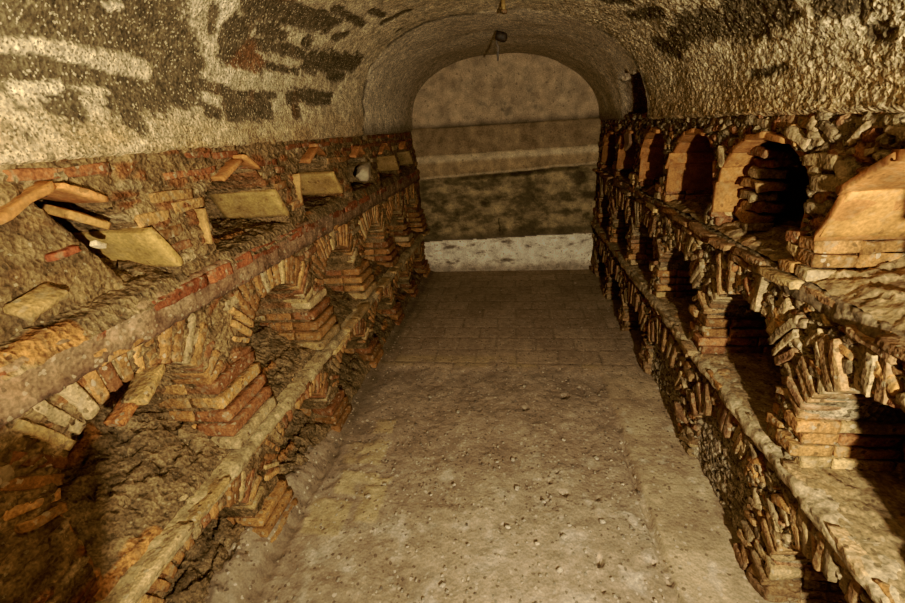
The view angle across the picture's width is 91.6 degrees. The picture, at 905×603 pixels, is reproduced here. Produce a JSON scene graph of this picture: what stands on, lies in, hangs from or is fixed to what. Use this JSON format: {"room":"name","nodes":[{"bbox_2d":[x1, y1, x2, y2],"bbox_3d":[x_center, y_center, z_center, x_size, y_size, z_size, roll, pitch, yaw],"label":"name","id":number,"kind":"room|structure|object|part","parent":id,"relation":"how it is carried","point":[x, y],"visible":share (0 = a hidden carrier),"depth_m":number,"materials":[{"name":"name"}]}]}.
{"room":"underground burial crypt","nodes":[
{"label":"underground burial crypt","id":0,"kind":"room"},
{"bbox_2d":[0,132,425,602],"bbox_3d":[-0.948,0.032,2.280,0.430,1.653,6.218,0,22,8],"label":"wall","id":1,"kind":"structure","parent":0,"point":[161,191],"depth_m":1.42,"materials":[{"name":"brick"}]},
{"bbox_2d":[0,181,187,380],"bbox_3d":[-1.098,-0.112,1.133,0.416,0.377,0.580,0,22,8],"label":"arched niche","id":2,"kind":"object","parent":1,"relation":"attached to","point":[103,291],"visible":0.84,"depth_m":1.07,"materials":[{"name":"stone"}]},
{"bbox_2d":[3,283,69,322],"bbox_3d":[-0.948,0.002,1.006,0.060,0.062,0.116,0,22,8],"label":"stone block","id":3,"kind":"object","parent":2,"relation":"in","point":[28,307],"visible":1,"depth_m":0.99,"materials":[{"name":"stone"}]},
{"bbox_2d":[44,245,80,261],"bbox_3d":[-0.981,-0.119,1.098,0.055,0.028,0.080,0,22,8],"label":"fragment","id":4,"kind":"object","parent":2,"relation":"in","point":[67,251],"visible":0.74,"depth_m":1.08,"materials":[{"name":"brick"}]},
{"bbox_2d":[41,204,111,229],"bbox_3d":[-0.968,-0.218,1.137,0.099,0.084,0.118,0,22,8],"label":"fragment","id":5,"kind":"object","parent":2,"relation":"in","point":[73,215],"visible":0.97,"depth_m":1.09,"materials":[{"name":"ceramic"}]},
{"bbox_2d":[89,240,106,248],"bbox_3d":[-0.925,-0.149,1.150,0.021,0.030,0.047,-7,22,-9],"label":"chip","id":6,"kind":"object","parent":2,"relation":"in","point":[95,244],"visible":1,"depth_m":1.14,"materials":[{"name":"white stone"}]},
{"bbox_2d":[72,227,183,266],"bbox_3d":[-1.023,-0.162,1.352,0.345,0.136,0.090,0,22,8],"label":"slab","id":7,"kind":"object","parent":2,"relation":"in","point":[146,246],"visible":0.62,"depth_m":1.32,"materials":[{"name":"stone"}]},
{"bbox_2d":[194,208,212,243],"bbox_3d":[-0.863,-0.259,1.525,0.042,0.126,0.027,0,22,8],"label":"tile","id":8,"kind":"structure","parent":1,"relation":"attached to","point":[201,212],"depth_m":1.51,"materials":[{"name":"ceramic"}]},
{"bbox_2d":[0,169,419,427],"bbox_3d":[-0.739,-0.546,2.754,0.179,0.136,4.675,0,22,8],"label":"ledge","id":9,"kind":"object","parent":1,"relation":"attached to","point":[19,394],"visible":0.66,"depth_m":1.31,"materials":[{"name":"brick"}]},
{"bbox_2d":[204,154,297,265],"bbox_3d":[-1.014,-0.396,1.828,0.445,0.387,0.570,0,22,8],"label":"arched niche","id":10,"kind":"object","parent":1,"relation":"attached to","point":[233,236],"visible":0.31,"depth_m":1.88,"materials":[{"name":"stone"}]},
{"bbox_2d":[209,189,289,217],"bbox_3d":[-0.933,-0.449,2.031,0.336,0.136,0.087,0,22,8],"label":"slab","id":11,"kind":"object","parent":10,"relation":"in","point":[268,202],"visible":0.98,"depth_m":2.01,"materials":[{"name":"stone"}]},
{"bbox_2d":[96,228,429,602],"bbox_3d":[-0.671,0.048,2.985,0.238,0.080,4.675,0,22,8],"label":"ledge","id":12,"kind":"object","parent":1,"relation":"attached to","point":[138,579],"visible":0.46,"depth_m":1.53,"materials":[{"name":"stone"}]},
{"bbox_2d":[0,313,277,600],"bbox_3d":[-1.037,0.339,1.390,0.438,0.689,0.908,0,22,8],"label":"arched niche","id":13,"kind":"object","parent":12,"relation":"on","point":[119,488],"visible":0.62,"depth_m":1.39,"materials":[{"name":"brick"}]},
{"bbox_2d":[103,397,138,426],"bbox_3d":[-0.966,0.324,1.291,0.062,0.054,0.096,-3,22,1],"label":"fragment","id":14,"kind":"object","parent":13,"relation":"in","point":[121,413],"visible":0.86,"depth_m":1.27,"materials":[{"name":"orange brick"}]},
{"bbox_2d":[121,364,165,405],"bbox_3d":[-0.951,0.255,1.359,0.076,0.070,0.155,-6,22,-6],"label":"fragment","id":15,"kind":"object","parent":13,"relation":"in","point":[144,384],"visible":0.84,"depth_m":1.33,"materials":[{"name":"beige stone"}]},
{"bbox_2d":[228,255,340,397],"bbox_3d":[-0.942,0.063,2.098,0.449,0.674,0.856,0,22,8],"label":"arched niche","id":16,"kind":"object","parent":12,"relation":"on","point":[281,358],"visible":0.4,"depth_m":2.23,"materials":[{"name":"brick"}]},
{"bbox_2d":[311,224,376,325],"bbox_3d":[-0.833,-0.203,2.776,0.435,0.663,0.861,0,22,8],"label":"arched niche","id":17,"kind":"object","parent":12,"relation":"on","point":[343,304],"visible":0.27,"depth_m":2.92,"materials":[{"name":"brick"}]},
{"bbox_2d":[358,204,399,283],"bbox_3d":[-0.755,-0.470,3.435,0.456,0.651,0.794,0,22,8],"label":"arched niche","id":18,"kind":"object","parent":12,"relation":"on","point":[378,268],"visible":0.25,"depth_m":3.60,"materials":[{"name":"brick"}]},
{"bbox_2d":[386,192,413,256],"bbox_3d":[-0.651,-0.714,4.036,0.419,0.649,0.766,0,22,8],"label":"arched niche","id":19,"kind":"object","parent":12,"relation":"on","point":[401,243],"visible":0.18,"depth_m":4.22,"materials":[{"name":"brick"}]},
{"bbox_2d":[404,183,427,239],"bbox_3d":[-0.564,-0.957,4.668,0.432,0.632,0.836,0,22,8],"label":"arched niche","id":20,"kind":"object","parent":12,"relation":"on","point":[422,225],"visible":0.16,"depth_m":4.81,"materials":[{"name":"brick"}]},
{"bbox_2d":[292,174,302,202],"bbox_3d":[-0.774,-0.564,2.199,0.043,0.143,0.036,0,22,8],"label":"tile","id":21,"kind":"structure","parent":1,"relation":"attached to","point":[297,178],"depth_m":2.19,"materials":[{"name":"ceramic"}]},
{"bbox_2d":[263,372,351,480],"bbox_3d":[-0.913,0.601,2.295,0.453,0.563,0.840,0,22,8],"label":"arched niche","id":22,"kind":"object","parent":1,"relation":"attached to","point":[295,440],"visible":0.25,"depth_m":2.38,"materials":[{"name":"brick"}]},
{"bbox_2d":[297,143,347,223],"bbox_3d":[-0.919,-0.674,2.480,0.439,0.392,0.560,0,22,8],"label":"arched niche","id":23,"kind":"object","parent":1,"relation":"attached to","point":[318,206],"visible":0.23,"depth_m":2.49,"materials":[{"name":"stone"}]},
{"bbox_2d":[298,171,343,194],"bbox_3d":[-0.846,-0.717,2.674,0.338,0.143,0.095,0,22,8],"label":"slab","id":24,"kind":"object","parent":23,"relation":"in","point":[322,182],"visible":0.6,"depth_m":2.65,"materials":[{"name":"stone"}]},
{"bbox_2d":[347,145,378,200],"bbox_3d":[-0.779,-0.918,3.119,0.342,0.348,0.512,0,22,8],"label":"arched niche","id":25,"kind":"object","parent":1,"relation":"attached to","point":[360,190],"visible":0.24,"depth_m":3.14,"materials":[{"name":"brick"}]},
{"bbox_2d":[355,161,370,181],"bbox_3d":[-0.650,-0.948,3.212,0.108,0.130,0.269,-5,22,-3],"label":"lump","id":26,"kind":"object","parent":25,"relation":"in","point":[363,171],"visible":0.98,"depth_m":3.12,"materials":[{"name":"white stone"}]},
{"bbox_2d":[378,143,399,186],"bbox_3d":[-0.681,-1.168,3.748,0.324,0.336,0.560,0,22,8],"label":"arched niche","id":27,"kind":"object","parent":1,"relation":"attached to","point":[386,179],"visible":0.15,"depth_m":3.73,"materials":[{"name":"brick"}]},
{"bbox_2d":[377,155,398,170],"bbox_3d":[-0.634,-1.238,3.946,0.298,0.139,0.092,0,22,8],"label":"slab","id":28,"kind":"object","parent":27,"relation":"in","point":[385,163],"visible":0.62,"depth_m":3.93,"materials":[{"name":"stone"}]},
{"bbox_2d":[393,262,418,312],"bbox_3d":[-0.631,-0.182,4.235,0.435,0.556,0.742,0,22,8],"label":"arched niche","id":29,"kind":"object","parent":1,"relation":"attached to","point":[404,296],"visible":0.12,"depth_m":4.38,"materials":[{"name":"brick"}]},
{"bbox_2d":[397,141,414,175],"bbox_3d":[-0.596,-1.410,4.351,0.326,0.322,0.512,0,22,8],"label":"arched niche","id":30,"kind":"object","parent":1,"relation":"attached to","point":[406,170],"visible":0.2,"depth_m":4.33,"materials":[{"name":"brick"}]},
{"bbox_2d":[397,151,412,164],"bbox_3d":[-0.549,-1.474,4.530,0.278,0.138,0.082,0,22,8],"label":"slab","id":31,"kind":"object","parent":30,"relation":"in","point":[405,157],"visible":0.59,"depth_m":4.51,"materials":[{"name":"stone"}]},
{"bbox_2d":[409,245,430,286],"bbox_3d":[-0.513,-0.442,4.860,0.386,0.564,0.840,0,22,8],"label":"arched niche","id":32,"kind":"object","parent":1,"relation":"attached to","point":[418,275],"visible":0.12,"depth_m":5.00,"materials":[{"name":"brick"}]},
{"bbox_2d":[0,0,904,164],"bbox_3d":[0.133,-1.005,1.673,2.177,0.702,6.174,0,22,8],"label":"ceiling","id":33,"kind":"structure","parent":0,"point":[79,79],"depth_m":1.60,"materials":[{"name":"paint"}]},
{"bbox_2d":[495,30,506,60],"bbox_3d":[0.367,-1.927,3.301,0.092,0.216,0.077,0,22,8],"label":"iron hook","id":34,"kind":"object","parent":33,"relation":"hanging from","point":[500,36],"visible":0.98,"depth_m":3.26,"materials":[{"name":"black metal"}]},
{"bbox_3d":[0.364,-1.974,3.283,0.092,0.073,0.077,0,22,8],"label":"anchor plate","id":35,"kind":"part","parent":34,"relation":"part of","materials":[{"name":"metal"}]},
{"bbox_2d":[501,0,506,14],"bbox_3d":[0.295,-1.692,2.515,0.036,0.085,0.030,0,22,8],"label":"stub","id":36,"kind":"object","parent":33,"relation":"attached to","point":[503,6],"visible":1,"depth_m":2.51,"materials":[{"name":"brown wood"}]},
{"bbox_3d":[0.291,-1.694,2.515,0.028,0.081,0.026,0,22,8],"label":"stub rod","id":37,"kind":"part","parent":36,"relation":"part of","materials":[{"name":"metal"}]},
{"bbox_2d":[204,269,795,602],"bbox_3d":[0.265,0.737,2.376,2.720,0.187,6.186,0,22,8],"label":"floor","id":38,"kind":"structure","parent":0,"point":[551,323],"depth_m":2.15,"materials":[{"name":"beige concrete"}]},
{"bbox_2d":[138,468,297,602],"bbox_3d":[-0.991,0.870,1.611,0.413,0.576,0.840,0,22,8],"label":"arched niche","id":39,"kind":"object","parent":38,"relation":"on","point":[208,546],"visible":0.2,"depth_m":1.70,"materials":[{"name":"brick"}]},
{"bbox_2d":[329,318,383,403],"bbox_3d":[-0.805,0.330,2.964,0.426,0.561,0.825,0,22,8],"label":"arched niche","id":40,"kind":"object","parent":38,"relation":"on","point":[352,369],"visible":0.24,"depth_m":3.06,"materials":[{"name":"brick"}]},
{"bbox_2d":[368,278,404,348],"bbox_3d":[-0.717,0.065,3.616,0.434,0.563,0.806,0,22,8],"label":"arched niche","id":41,"kind":"object","parent":38,"relation":"on","point":[382,325],"visible":0.13,"depth_m":3.74,"materials":[{"name":"brick"}]},
{"bbox_2d":[275,353,666,602],"bbox_3d":[0.318,0.709,2.525,1.708,0.008,2.208,0,22,8],"label":"grit","id":42,"kind":"object","parent":38,"relation":"on","point":[494,469],"visible":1,"depth_m":2.00,"materials":[{"name":"gravel"}]},
{"bbox_2d":[560,533,566,539],"bbox_3d":[0.460,0.972,1.820,0.029,0.010,0.021,-19,26,-33],"label":"chip","id":43,"kind":"object","parent":38,"relation":"on","point":[563,536],"visible":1,"depth_m":1.82,"materials":[{"name":"beige stone"}]},
{"bbox_2d":[589,237,608,276],"bbox_3d":[1.711,-0.424,4.522,0.470,0.522,0.922,0,22,8],"label":"arched niche","id":44,"kind":"object","parent":38,"relation":"on","point":[601,252],"visible":0.21,"depth_m":4.71,"materials":[{"name":"brick"}]},
{"bbox_2d":[602,257,625,299],"bbox_3d":[1.653,-0.143,3.841,0.538,0.508,0.806,0,22,8],"label":"arched niche","id":45,"kind":"object","parent":38,"relation":"on","point":[611,286],"visible":0.22,"depth_m":4.08,"materials":[{"name":"brick"}]},
{"bbox_2d":[618,281,648,339],"bbox_3d":[1.532,0.104,3.220,0.489,0.520,0.819,0,22,8],"label":"arched niche","id":46,"kind":"object","parent":38,"relation":"on","point":[631,300],"visible":0.25,"depth_m":3.40,"materials":[{"name":"brick"}]},
{"bbox_2d":[638,317,685,418],"bbox_3d":[1.308,0.361,2.610,0.186,0.519,0.800,0,22,8],"label":"arched niche","id":47,"kind":"object","parent":38,"relation":"on","point":[658,365],"visible":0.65,"depth_m":2.63,"materials":[{"name":"stone"}]},
{"bbox_2d":[673,381,765,539],"bbox_3d":[1.211,0.614,1.934,0.190,0.561,0.856,0,22,8],"label":"arched niche","id":48,"kind":"object","parent":38,"relation":"on","point":[720,460],"visible":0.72,"depth_m":1.90,"materials":[{"name":"stone"}]},
{"bbox_2d":[733,503,890,602],"bbox_3d":[1.253,0.881,1.200,0.485,0.597,0.884,0,22,8],"label":"arched niche","id":49,"kind":"object","parent":38,"relation":"on","point":[773,582],"visible":0.44,"depth_m":1.47,"materials":[{"name":"brick"}]},
{"bbox_2d":[411,53,601,271],"bbox_3d":[0.557,-1.419,4.758,2.080,2.368,0.081,0,22,8],"label":"wall","id":50,"kind":"structure","parent":0,"point":[507,149],"depth_m":4.73,"materials":[{"name":"paint"}]},
{"bbox_2d":[591,111,904,602],"bbox_3d":[1.341,0.020,1.950,0.439,1.653,6.218,0,22,8],"label":"wall","id":51,"kind":"structure","parent":0,"point":[838,147],"depth_m":1.44,"materials":[{"name":"brick"}]},
{"bbox_2d":[591,220,901,602],"bbox_3d":[1.296,0.007,2.689,0.209,0.078,4.676,0,22,8],"label":"ledge","id":52,"kind":"object","parent":51,"relation":"attached to","point":[820,508],"visible":0.57,"depth_m":1.34,"materials":[{"name":"stone"}]},
{"bbox_2d":[593,179,612,236],"bbox_3d":[1.715,-0.954,4.285,0.528,0.558,0.941,0,22,8],"label":"arched niche","id":53,"kind":"object","parent":52,"relation":"on","point":[603,223],"visible":0.2,"depth_m":4.49,"materials":[{"name":"brick"}]},
{"bbox_3d":[1.692,-0.696,4.293,0.432,0.031,0.608,0,22,8],"label":"niche sill","id":54,"kind":"part","parent":53,"relation":"part of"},
{"bbox_2d":[607,187,632,254],"bbox_3d":[1.604,-0.684,3.592,0.505,0.580,0.800,0,22,8],"label":"arched niche","id":55,"kind":"object","parent":52,"relation":"on","point":[618,234],"visible":0.23,"depth_m":3.83,"materials":[{"name":"brick"}]},
{"bbox_3d":[1.601,-0.438,3.653,0.432,0.031,0.576,0,22,8],"label":"niche sill","id":56,"kind":"part","parent":55,"relation":"part of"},
{"bbox_2d":[624,201,663,287],"bbox_3d":[1.517,-0.436,2.965,0.506,0.591,0.799,0,22,8],"label":"arched niche","id":57,"kind":"object","parent":52,"relation":"on","point":[637,257],"visible":0.26,"depth_m":3.19,"materials":[{"name":"brick"}]},
{"bbox_3d":[1.512,-0.183,3.028,0.432,0.032,0.576,0,22,8],"label":"niche sill","id":58,"kind":"part","parent":57,"relation":"part of","materials":[{"name":"brown stone"}]},
{"bbox_2d":[649,220,706,334],"bbox_3d":[1.433,-0.174,2.340,0.526,0.574,0.813,0,22,8],"label":"arched niche","id":59,"kind":"object","parent":52,"relation":"on","point":[683,298],"visible":0.23,"depth_m":2.59,"materials":[{"name":"brick"}]},
{"bbox_3d":[1.429,0.066,2.414,0.440,0.032,0.620,0,22,8],"label":"niche sill","id":60,"kind":"part","parent":59,"relation":"part of","materials":[{"name":"brown stone"}]},
{"bbox_2d":[689,252,804,428],"bbox_3d":[1.327,0.087,1.689,0.499,0.581,0.854,0,22,8],"label":"arched niche","id":61,"kind":"object","parent":52,"relation":"on","point":[745,351],"visible":0.31,"depth_m":1.86,"materials":[{"name":"brick"}]},
{"bbox_3d":[1.335,0.333,1.752,0.440,0.033,0.640,0,22,8],"label":"niche sill","id":62,"kind":"part","parent":61,"relation":"part of","materials":[{"name":"brown stone"}]},
{"bbox_2d":[765,329,904,602],"bbox_3d":[1.253,0.361,0.991,0.539,0.596,0.894,0,22,8],"label":"arched niche","id":63,"kind":"object","parent":52,"relation":"on","point":[863,477],"visible":0.88,"depth_m":1.28,"materials":[{"name":"brick"}]},
{"bbox_3d":[1.238,0.613,1.063,0.440,0.032,0.680,0,22,8],"label":"niche sill","id":64,"kind":"part","parent":63,"relation":"part of","materials":[{"name":"beige stone"}]},
{"bbox_2d":[593,168,904,368],"bbox_3d":[1.264,-0.507,2.485,0.201,0.084,4.675,0,22,8],"label":"ledge","id":65,"kind":"object","parent":51,"relation":"attached to","point":[859,325],"visible":0.64,"depth_m":1.33,"materials":[{"name":"stone"}]},
{"bbox_2d":[597,130,616,174],"bbox_3d":[1.687,-1.409,4.113,0.550,0.392,0.944,0,22,8],"label":"arched niche","id":66,"kind":"object","parent":65,"relation":"on","point":[608,148],"visible":0.14,"depth_m":4.27,"materials":[{"name":"brick"}]},
{"bbox_3d":[1.658,-1.240,4.079,0.432,0.070,0.592,0,22,8],"label":"niche sill","id":67,"kind":"part","parent":66,"relation":"part of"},
{"bbox_2d":[612,128,637,184],"bbox_3d":[1.577,-1.146,3.438,0.490,0.414,0.765,0,22,8],"label":"arched niche","id":68,"kind":"object","parent":65,"relation":"on","point":[625,159],"visible":0.15,"depth_m":3.64,"materials":[{"name":"brick"}]},
{"bbox_3d":[1.570,-0.992,3.456,0.432,0.073,0.560,0,22,8],"label":"niche sill","id":69,"kind":"part","parent":68,"relation":"part of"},
{"bbox_2d":[623,126,631,150],"bbox_3d":[1.336,-1.241,3.358,0.038,0.182,0.174,0,22,8],"label":"tile","id":70,"kind":"structure","parent":68,"relation":"attached to","point":[627,137],"depth_m":3.34,"materials":[{"name":"ceramic"}]},
{"bbox_2d":[628,127,665,195],"bbox_3d":[1.524,-0.908,2.826,0.567,0.429,0.776,0,22,8],"label":"arched niche","id":71,"kind":"object","parent":65,"relation":"on","point":[651,157],"visible":0.22,"depth_m":2.97,"materials":[{"name":"brick"}]},
{"bbox_3d":[1.480,-0.731,2.822,0.432,0.074,0.496,0,22,8],"label":"niche sill","id":72,"kind":"part","parent":71,"relation":"part of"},
{"bbox_2d":[654,128,784,223],"bbox_3d":[1.424,-0.653,2.195,0.546,0.432,0.813,0,22,8],"label":"arched niche","id":73,"kind":"object","parent":65,"relation":"on","point":[690,167],"visible":0.3,"depth_m":2.42,"materials":[{"name":"brick"}]},
{"bbox_3d":[1.395,-0.491,2.228,0.432,0.070,0.624,0,22,8],"label":"niche sill","id":74,"kind":"part","parent":73,"relation":"part of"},
{"bbox_2d":[704,131,810,261],"bbox_3d":[1.349,-0.397,1.565,0.566,0.429,0.805,0,22,8],"label":"arched niche","id":75,"kind":"object","parent":65,"relation":"on","point":[762,177],"visible":0.43,"depth_m":1.74,"materials":[{"name":"brick"}]},
{"bbox_3d":[1.314,-0.252,1.627,0.440,0.078,0.660,0,22,8],"label":"niche sill","id":76,"kind":"part","parent":75,"relation":"part of","materials":[{"name":"brown stone"}]},
{"bbox_2d":[777,149,904,333],"bbox_3d":[1.220,-0.113,0.878,0.541,0.440,0.942,0,22,8],"label":"arched niche","id":77,"kind":"object","parent":65,"relation":"on","point":[867,272],"visible":0.94,"depth_m":1.20,"materials":[{"name":"stone"}]},
{"bbox_3d":[1.212,-0.001,0.905,0.441,0.178,0.760,0,22,8],"label":"niche sill","id":78,"kind":"part","parent":77,"relation":"part of","materials":[{"name":"beige stone"}]},
{"bbox_2d":[820,189,904,236],"bbox_3d":[1.197,-0.238,1.144,0.385,0.153,0.094,0,22,8],"label":"slab","id":79,"kind":"object","parent":77,"relation":"in","point":[880,219],"visible":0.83,"depth_m":1.16,"materials":[{"name":"stone"}]}
]}

